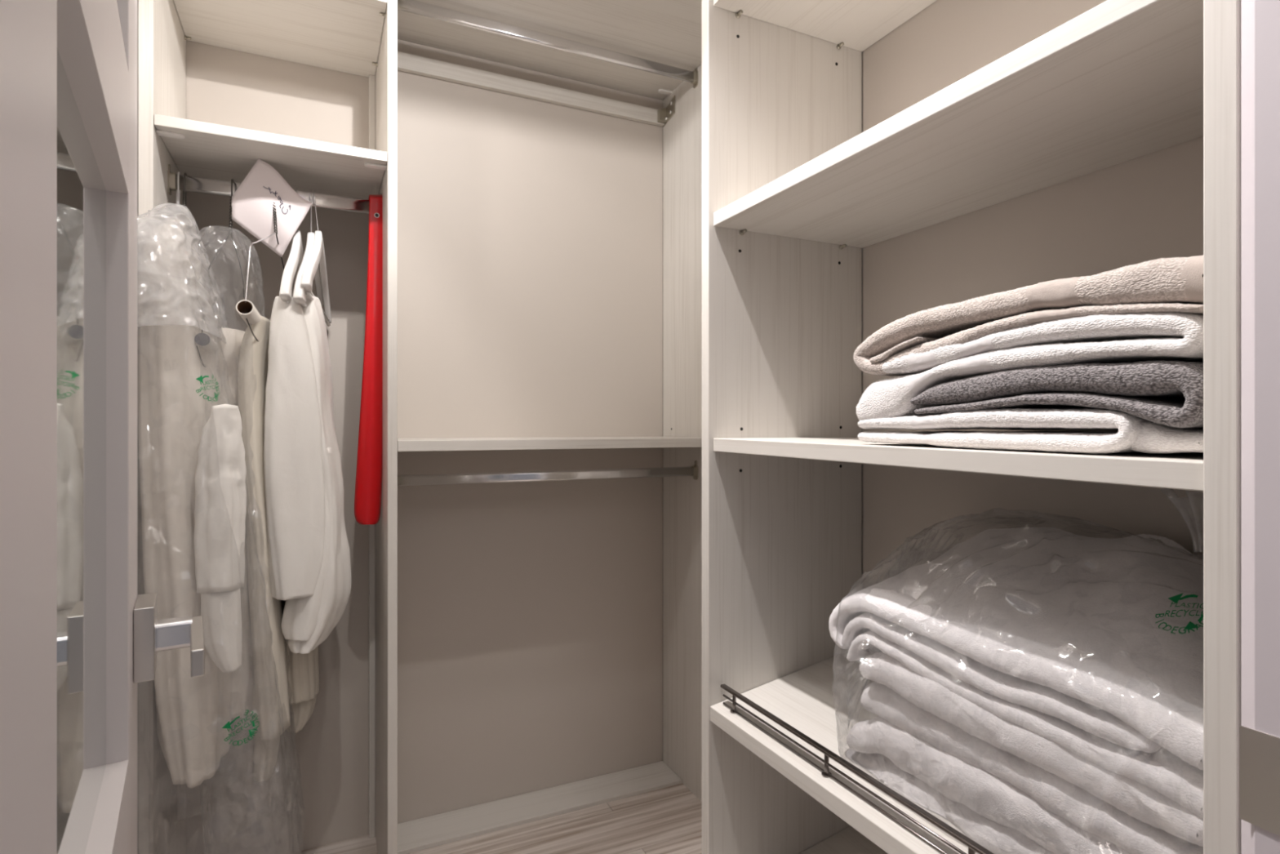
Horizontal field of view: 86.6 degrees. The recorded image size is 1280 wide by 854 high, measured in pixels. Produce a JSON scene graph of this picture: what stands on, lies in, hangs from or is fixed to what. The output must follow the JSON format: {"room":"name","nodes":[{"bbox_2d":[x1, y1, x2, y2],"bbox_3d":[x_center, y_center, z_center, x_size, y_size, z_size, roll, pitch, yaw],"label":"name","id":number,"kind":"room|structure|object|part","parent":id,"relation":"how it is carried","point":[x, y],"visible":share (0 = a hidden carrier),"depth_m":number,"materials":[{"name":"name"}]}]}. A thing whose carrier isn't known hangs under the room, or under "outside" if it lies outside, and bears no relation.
{"room":"walk-in closet","nodes":[
{"label":"walk-in closet","id":0,"kind":"room"},
{"bbox_2d":[137,0,137,853],"bbox_3d":[-0.812,-0.071,0.794,0.135,2.398,1.932,0,0,-25],"label":"wall","id":1,"kind":"structure","parent":0,"point":[137,0],"depth_m":1.36,"materials":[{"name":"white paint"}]},
{"bbox_2d":[288,782,702,853],"bbox_3d":[0.205,1.178,0.385,1.700,0.100,3.720,0,0,-25],"label":"floor","id":2,"kind":"structure","parent":0,"point":[667,820],"depth_m":1.88,"materials":[{"name":"brown wood"}]},
{"bbox_2d":[137,0,386,853],"bbox_3d":[-0.868,-0.070,1.621,0.466,2.396,0.389,0,0,-25],"label":"tall cabinet","id":3,"kind":"object","parent":2,"relation":"on","point":[224,86],"visible":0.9,"depth_m":1.74,"materials":[{"name":"laminate"}]},
{"bbox_3d":[-1.064,-0.070,1.522,0.025,2.396,0.378,0,0,-25],"label":"panel","id":4,"kind":"part","parent":3,"relation":"part of","materials":[{"name":"laminate"}]},
{"bbox_2d":[174,171,180,217],"bbox_3d":[-1.017,-0.443,1.493,0.011,0.245,0.332,0,0,-22],"label":"wire hanger","id":5,"kind":"object","parent":3,"relation":"hanging from","point":[178,193],"visible":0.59,"depth_m":1.49,"materials":[{"name":"white metal"}]},
{"bbox_2d":[137,217,233,787],"bbox_3d":[-0.943,0.131,1.438,0.154,1.132,0.331,0,0,-25],"label":"garment","id":6,"kind":"object","parent":5,"relation":"hanging from","point":[192,713],"visible":0.74,"depth_m":1.30,"materials":[{"name":"beige fabric"}]},
{"bbox_2d":[137,202,258,745],"bbox_3d":[-0.884,0.226,1.460,0.298,1.369,0.425,0,0,-25],"label":"bag","id":7,"kind":"object","parent":5,"relation":"hanging from","point":[159,288],"visible":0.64,"depth_m":1.30,"materials":[{"name":"clear plastic"}]},
{"bbox_2d":[181,172,201,258],"bbox_3d":[-1.008,-0.441,1.503,0.010,0.250,0.322,0,0,-22],"label":"wire hanger","id":8,"kind":"object","parent":3,"relation":"hanging from","point":[184,193],"visible":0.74,"depth_m":1.50,"materials":[{"name":"grey metal"}]},
{"bbox_2d":[194,178,244,361],"bbox_3d":[-0.936,-0.344,1.513,0.048,0.444,0.370,0,0,-22],"label":"wire hanger","id":9,"kind":"object","parent":3,"relation":"hanging from","point":[204,340],"visible":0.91,"depth_m":1.39,"materials":[{"name":"grey metal"}]},
{"bbox_2d":[193,328,253,719],"bbox_3d":[-0.888,0.209,1.480,0.131,0.853,0.410,0,0,-25],"label":"garment","id":10,"kind":"object","parent":9,"relation":"hanging from","point":[222,470],"visible":0.79,"depth_m":1.31,"materials":[{"name":"beige fabric"}]},
{"bbox_2d":[235,202,284,339],"bbox_3d":[-0.849,-0.367,1.554,0.045,0.397,0.369,0,0,-17],"label":"wire hanger","id":11,"kind":"object","parent":3,"relation":"hanging from","point":[245,308],"visible":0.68,"depth_m":1.41,"materials":[{"name":"grey metal"}]},
{"bbox_2d":[237,315,290,780],"bbox_3d":[-0.853,0.273,1.545,0.106,1.026,0.250,0,0,-25],"label":"garment","id":12,"kind":"object","parent":11,"relation":"hanging from","point":[270,679],"visible":0.74,"depth_m":1.44,"materials":[{"name":"beige fabric"}]},
{"bbox_3d":[-0.876,0.278,1.578,0.074,1.016,0.169,0,0,-25],"label":"leg","id":13,"kind":"part","parent":12,"relation":"part of","materials":[{"name":"beige fabric"}]},
{"bbox_2d":[231,159,311,257],"bbox_3d":[-0.841,-0.499,1.554,0.165,0.213,0.032,0,0,-16],"label":"paper note","id":14,"kind":"object","parent":11,"relation":"attached to","point":[252,202],"visible":1,"depth_m":1.54,"materials":[{"name":"white paper"}]},
{"bbox_2d":[154,114,386,199],"bbox_3d":[-0.855,-0.615,1.622,0.439,0.022,0.376,0,0,-25],"label":"shelf","id":15,"kind":"object","parent":3,"relation":"attached to","point":[196,148],"depth_m":1.53,"materials":[{"name":"laminate"}]},
{"bbox_3d":[-0.841,-0.542,1.593,0.441,0.034,0.015,0,0,-25],"label":"hanging rod","id":16,"kind":"part","parent":3,"relation":"part of","materials":[{"name":"silver metal"}]},
{"bbox_2d":[173,0,386,77],"bbox_3d":[-0.855,-0.977,1.622,0.439,0.022,0.376,0,0,-25],"label":"shelf","id":17,"kind":"object","parent":3,"relation":"attached to","point":[337,38],"depth_m":1.66,"materials":[{"name":"laminate"}]},
{"bbox_2d":[279,187,303,301],"bbox_3d":[-0.808,-0.414,1.598,0.023,0.302,0.371,0,0,-20],"label":"hanger","id":18,"kind":"object","parent":3,"relation":"hanging from","point":[295,257],"visible":0.73,"depth_m":1.49,"materials":[{"name":"white plastic"}]},
{"bbox_2d":[281,599,319,733],"bbox_3d":[-0.839,0.388,1.662,0.099,0.685,0.168,0,0,-25],"label":"skirt","id":19,"kind":"object","parent":3,"relation":"hanging from","point":[303,669],"visible":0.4,"depth_m":1.62,"materials":[{"name":"beige fabric"}]},
{"bbox_2d":[293,189,323,306],"bbox_3d":[-0.779,-0.414,1.612,0.023,0.302,0.374,0,0,-18],"label":"hanger","id":20,"kind":"object","parent":3,"relation":"hanging from","point":[299,294],"visible":0.69,"depth_m":1.56,"materials":[{"name":"white plastic"}]},
{"bbox_2d":[300,190,331,326],"bbox_3d":[-0.769,-0.416,1.626,0.024,0.299,0.390,0,0,-18],"label":"hanger","id":21,"kind":"object","parent":3,"relation":"hanging from","point":[317,257],"visible":0.99,"depth_m":1.59,"materials":[{"name":"white plastic"}]},
{"bbox_2d":[263,294,350,653],"bbox_3d":[-0.753,0.098,1.576,0.159,0.792,0.276,0,0,-12],"label":"shirt","id":22,"kind":"object","parent":21,"relation":"hanging from","point":[308,548],"visible":0.98,"depth_m":1.46,"materials":[{"name":"white fabric"}]},
{"bbox_2d":[354,195,382,524],"bbox_3d":[-0.666,-0.169,1.669,0.069,0.815,0.050,0,0,-25],"label":"shoehorn","id":23,"kind":"object","parent":3,"relation":"hanging from","point":[368,484],"visible":0.98,"depth_m":1.66,"materials":[{"name":"red plastic"}]},
{"bbox_2d":[375,0,702,853],"bbox_3d":[-0.131,-0.070,1.685,0.920,2.396,0.905,0,0,-25],"label":"tall cabinet","id":24,"kind":"object","parent":2,"relation":"on","point":[539,527],"visible":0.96,"depth_m":2.05,"materials":[{"name":"laminate"}]},
{"bbox_3d":[-0.646,-0.070,1.720,0.021,2.396,0.378,0,0,-25],"label":"panel","id":25,"kind":"part","parent":24,"relation":"part of","materials":[{"name":"laminate"}]},
{"bbox_3d":[-0.291,1.122,2.023,0.877,0.012,0.135,0,0,-25],"label":"board","id":26,"kind":"part","parent":24,"relation":"part of","materials":[{"name":"laminate"}]},
{"bbox_3d":[-0.226,0.135,1.885,0.879,0.028,0.015,0,0,-25],"label":"hanging rod","id":27,"kind":"part","parent":24,"relation":"part of","materials":[{"name":"silver metal"}]},
{"bbox_3d":[-0.226,-1.065,1.885,0.879,0.032,0.015,0,0,-25],"label":"hanging rod","id":28,"kind":"part","parent":24,"relation":"part of","materials":[{"name":"silver metal"}]},
{"bbox_2d":[397,0,702,100],"bbox_3d":[-0.132,-1.104,1.689,0.877,0.025,0.876,0,0,-25],"label":"shelf","id":29,"kind":"object","parent":24,"relation":"attached to","point":[668,33],"depth_m":1.91,"materials":[{"name":"laminate"}]},
{"bbox_2d":[397,436,702,451],"bbox_3d":[-0.240,0.044,1.914,0.877,0.025,0.376,0,0,-25],"label":"shelf","id":30,"kind":"object","parent":24,"relation":"attached to","point":[404,443],"depth_m":1.76,"materials":[{"name":"laminate"}]},
{"bbox_3d":[0.068,-1.029,2.251,0.026,0.046,0.035,0,0,-25],"label":"hook plate","id":31,"kind":"part","parent":24,"relation":"part of","materials":[{"name":"silver metal"}]},
{"bbox_3d":[0.278,-0.070,1.873,0.020,2.396,0.894,0,0,-25],"label":"panel","id":32,"kind":"part","parent":24,"relation":"part of","materials":[{"name":"laminate"}]},
{"bbox_2d":[702,0,1241,853],"bbox_3d":[0.473,-0.070,1.006,0.388,2.396,0.841,0,0,-25],"label":"shelving unit","id":33,"kind":"object","parent":2,"relation":"on","point":[1003,145],"visible":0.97,"depth_m":1.20,"materials":[{"name":"laminate"}]},
{"bbox_3d":[0.173,0.505,1.244,0.015,0.033,0.015,0,0,-25],"label":"post","id":34,"kind":"part","parent":33,"relation":"part of","materials":[{"name":"silver metal"}]},
{"bbox_3d":[0.295,-0.070,1.372,0.379,2.396,0.026,0,0,-25],"label":"panel","id":35,"kind":"part","parent":33,"relation":"part of","materials":[{"name":"laminate"}]},
{"bbox_2d":[713,0,937,51],"bbox_3d":[0.474,-0.807,1.005,0.368,0.025,0.788,0,0,-25],"label":"shelf","id":36,"kind":"object","parent":33,"relation":"attached to","point":[837,25],"depth_m":1.32,"materials":[{"name":"laminate"}]},
{"bbox_3d":[0.280,0.505,1.019,0.015,0.033,0.015,0,0,-25],"label":"post","id":37,"kind":"part","parent":33,"relation":"part of","materials":[{"name":"silver metal"}]},
{"bbox_2d":[799,825,888,853],"bbox_3d":[0.470,0.877,1.004,0.376,0.091,0.788,0,0,-25],"label":"shelf","id":38,"kind":"object","parent":33,"relation":"attached to","point":[820,839],"depth_m":1.38,"materials":[{"name":"laminate"}]},
{"bbox_2d":[710,649,995,853],"bbox_3d":[0.470,0.507,1.004,0.376,0.091,0.788,0,0,-25],"label":"shelf","id":39,"kind":"object","parent":33,"relation":"attached to","point":[780,706],"depth_m":1.14,"materials":[{"name":"laminate"}]},
{"bbox_3d":[0.324,0.489,0.932,0.011,0.006,0.778,0,0,-25],"label":"fence rail","id":40,"kind":"part","parent":33,"relation":"part of","materials":[{"name":"silver metal"}]},
{"bbox_2d":[713,436,1203,491],"bbox_3d":[0.474,0.038,1.005,0.368,0.033,0.788,0,0,-25],"label":"shelf","id":41,"kind":"object","parent":33,"relation":"attached to","point":[1182,471],"depth_m":0.77,"materials":[{"name":"laminate"}]},
{"bbox_2d":[713,0,1203,248],"bbox_3d":[0.474,-0.391,1.005,0.368,0.025,0.788,0,0,-25],"label":"shelf","id":42,"kind":"object","parent":33,"relation":"attached to","point":[1117,87],"depth_m":0.90,"materials":[{"name":"laminate"}]},
{"bbox_3d":[0.387,0.505,0.793,0.015,0.033,0.015,0,0,-25],"label":"post","id":43,"kind":"part","parent":33,"relation":"part of","materials":[{"name":"silver metal"}]},
{"bbox_2d":[831,491,1203,757],"bbox_3d":[0.531,0.291,0.901,0.336,0.442,0.545,0,0,-25],"label":"plastic bag","id":44,"kind":"object","parent":33,"relation":"on","point":[1190,625],"visible":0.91,"depth_m":1.04,"materials":[{"name":"clear plastic"}]},
{"bbox_2d":[839,716,1140,853],"bbox_3d":[0.537,0.443,0.893,0.282,0.140,0.526,0,0,-25],"label":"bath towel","id":45,"kind":"object","parent":44,"relation":"in","point":[1002,820],"visible":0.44,"depth_m":0.85,"materials":[{"name":"white fabric"}]},
{"bbox_2d":[857,648,1203,853],"bbox_3d":[0.540,0.359,0.881,0.277,0.151,0.471,0,0,-25],"label":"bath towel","id":46,"kind":"object","parent":45,"relation":"on","point":[1130,811],"visible":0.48,"depth_m":0.78,"materials":[{"name":"white fabric"}]},
{"bbox_2d":[830,526,1203,817],"bbox_3d":[0.529,0.252,0.908,0.270,0.222,0.528,0,0,-25],"label":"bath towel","id":47,"kind":"object","parent":46,"relation":"on","point":[1085,666],"visible":0.92,"depth_m":0.81,"materials":[{"name":"white fabric"}]},
{"bbox_2d":[857,407,1203,453],"bbox_3d":[0.537,0.003,0.850,0.303,0.050,0.425,0,0,-25],"label":"towel","id":48,"kind":"object","parent":33,"relation":"on","point":[1135,433],"visible":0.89,"depth_m":0.73,"materials":[{"name":"white fabric"}]},
{"bbox_2d":[855,312,1203,421],"bbox_3d":[0.536,-0.059,0.854,0.303,0.113,0.434,0,0,-25],"label":"towel","id":49,"kind":"object","parent":48,"relation":"on","point":[1137,336],"visible":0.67,"depth_m":0.73,"materials":[{"name":"white fabric"}]},
{"bbox_2d":[854,256,1203,377],"bbox_3d":[0.537,-0.115,0.851,0.304,0.090,0.446,0,0,-25],"label":"towel","id":50,"kind":"object","parent":49,"relation":"on","point":[1169,285],"visible":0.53,"depth_m":0.73,"materials":[{"name":"beige fabric"}]},
{"bbox_2d":[909,360,1203,426],"bbox_3d":[0.558,-0.033,0.806,0.304,0.068,0.334,0,0,-25],"label":"towel","id":51,"kind":"object","parent":48,"relation":"on","point":[1171,392],"visible":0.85,"depth_m":0.69,"materials":[{"name":"grey fabric"}]},
{"bbox_3d":[0.646,-0.070,1.086,0.008,2.396,0.789,0,0,-25],"label":"panel","id":52,"kind":"part","parent":33,"relation":"part of","materials":[{"name":"beige"}]},
{"bbox_3d":[0.645,-0.070,0.636,0.379,2.396,0.024,0,0,-25],"label":"panel","id":53,"kind":"part","parent":33,"relation":"part of","materials":[{"name":"laminate"}]},
{"bbox_2d":[862,51,862,589],"bbox_3d":[0.550,-0.071,1.441,0.099,2.398,1.932,0,0,-25],"label":"wall","id":54,"kind":"structure","parent":0,"point":[862,51],"depth_m":1.47,"materials":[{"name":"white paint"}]},
{"bbox_3d":[0.698,-0.071,0.558,0.389,2.398,0.149,0,0,-25],"label":"wall","id":55,"kind":"structure","parent":0,"visible":0},
{"bbox_2d":[1239,0,1279,853],"bbox_3d":[0.507,0.099,0.467,0.030,2.058,0.153,0,0,-25],"label":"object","id":56,"kind":"structure","parent":55,"relation":"attached to","point":[1260,729],"depth_m":0.51,"materials":[{"name":"grey paint"}]},
{"bbox_3d":[0.497,0.267,0.469,0.013,0.072,0.141,0,0,-25],"label":"strike plate","id":57,"kind":"part","parent":56,"relation":"part of","materials":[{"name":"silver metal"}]},
{"bbox_3d":[-0.292,-0.071,0.078,0.190,2.398,0.132,0,0,-25],"label":"wall pier","id":58,"kind":"object","parent":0,"visible":0},
{"bbox_2d":[0,0,204,853],"bbox_3d":[-0.403,0.099,0.536,0.108,2.038,0.790,0,0,-34],"label":"door","id":59,"kind":"structure","parent":58,"relation":"attached to","point":[77,638],"depth_m":0.47,"materials":[{"name":"white paint"}]},
{"bbox_3d":[-0.440,0.053,0.513,0.021,0.607,0.482,0,0,-34],"label":"mirror pane","id":60,"kind":"part","parent":59,"relation":"part of","materials":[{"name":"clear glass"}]},
{"bbox_3d":[-0.432,-0.315,0.518,0.040,0.130,0.482,0,0,-34],"label":"rail","id":61,"kind":"part","parent":59,"relation":"part of","materials":[{"name":"white paint"}]},
{"bbox_3d":[-0.432,0.422,0.518,0.040,0.130,0.482,0,0,-34],"label":"rail","id":62,"kind":"part","parent":59,"relation":"part of","materials":[{"name":"white paint"}]},
{"bbox_3d":[-0.600,0.254,0.825,0.020,0.086,0.083,0,0,-34],"label":"handle","id":63,"kind":"part","parent":59,"relation":"part of","materials":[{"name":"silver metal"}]},
{"bbox_3d":[-0.528,0.259,0.809,0.013,0.030,0.158,0,0,-34],"label":"lever","id":64,"kind":"part","parent":59,"relation":"part of","materials":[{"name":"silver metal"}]}
]}

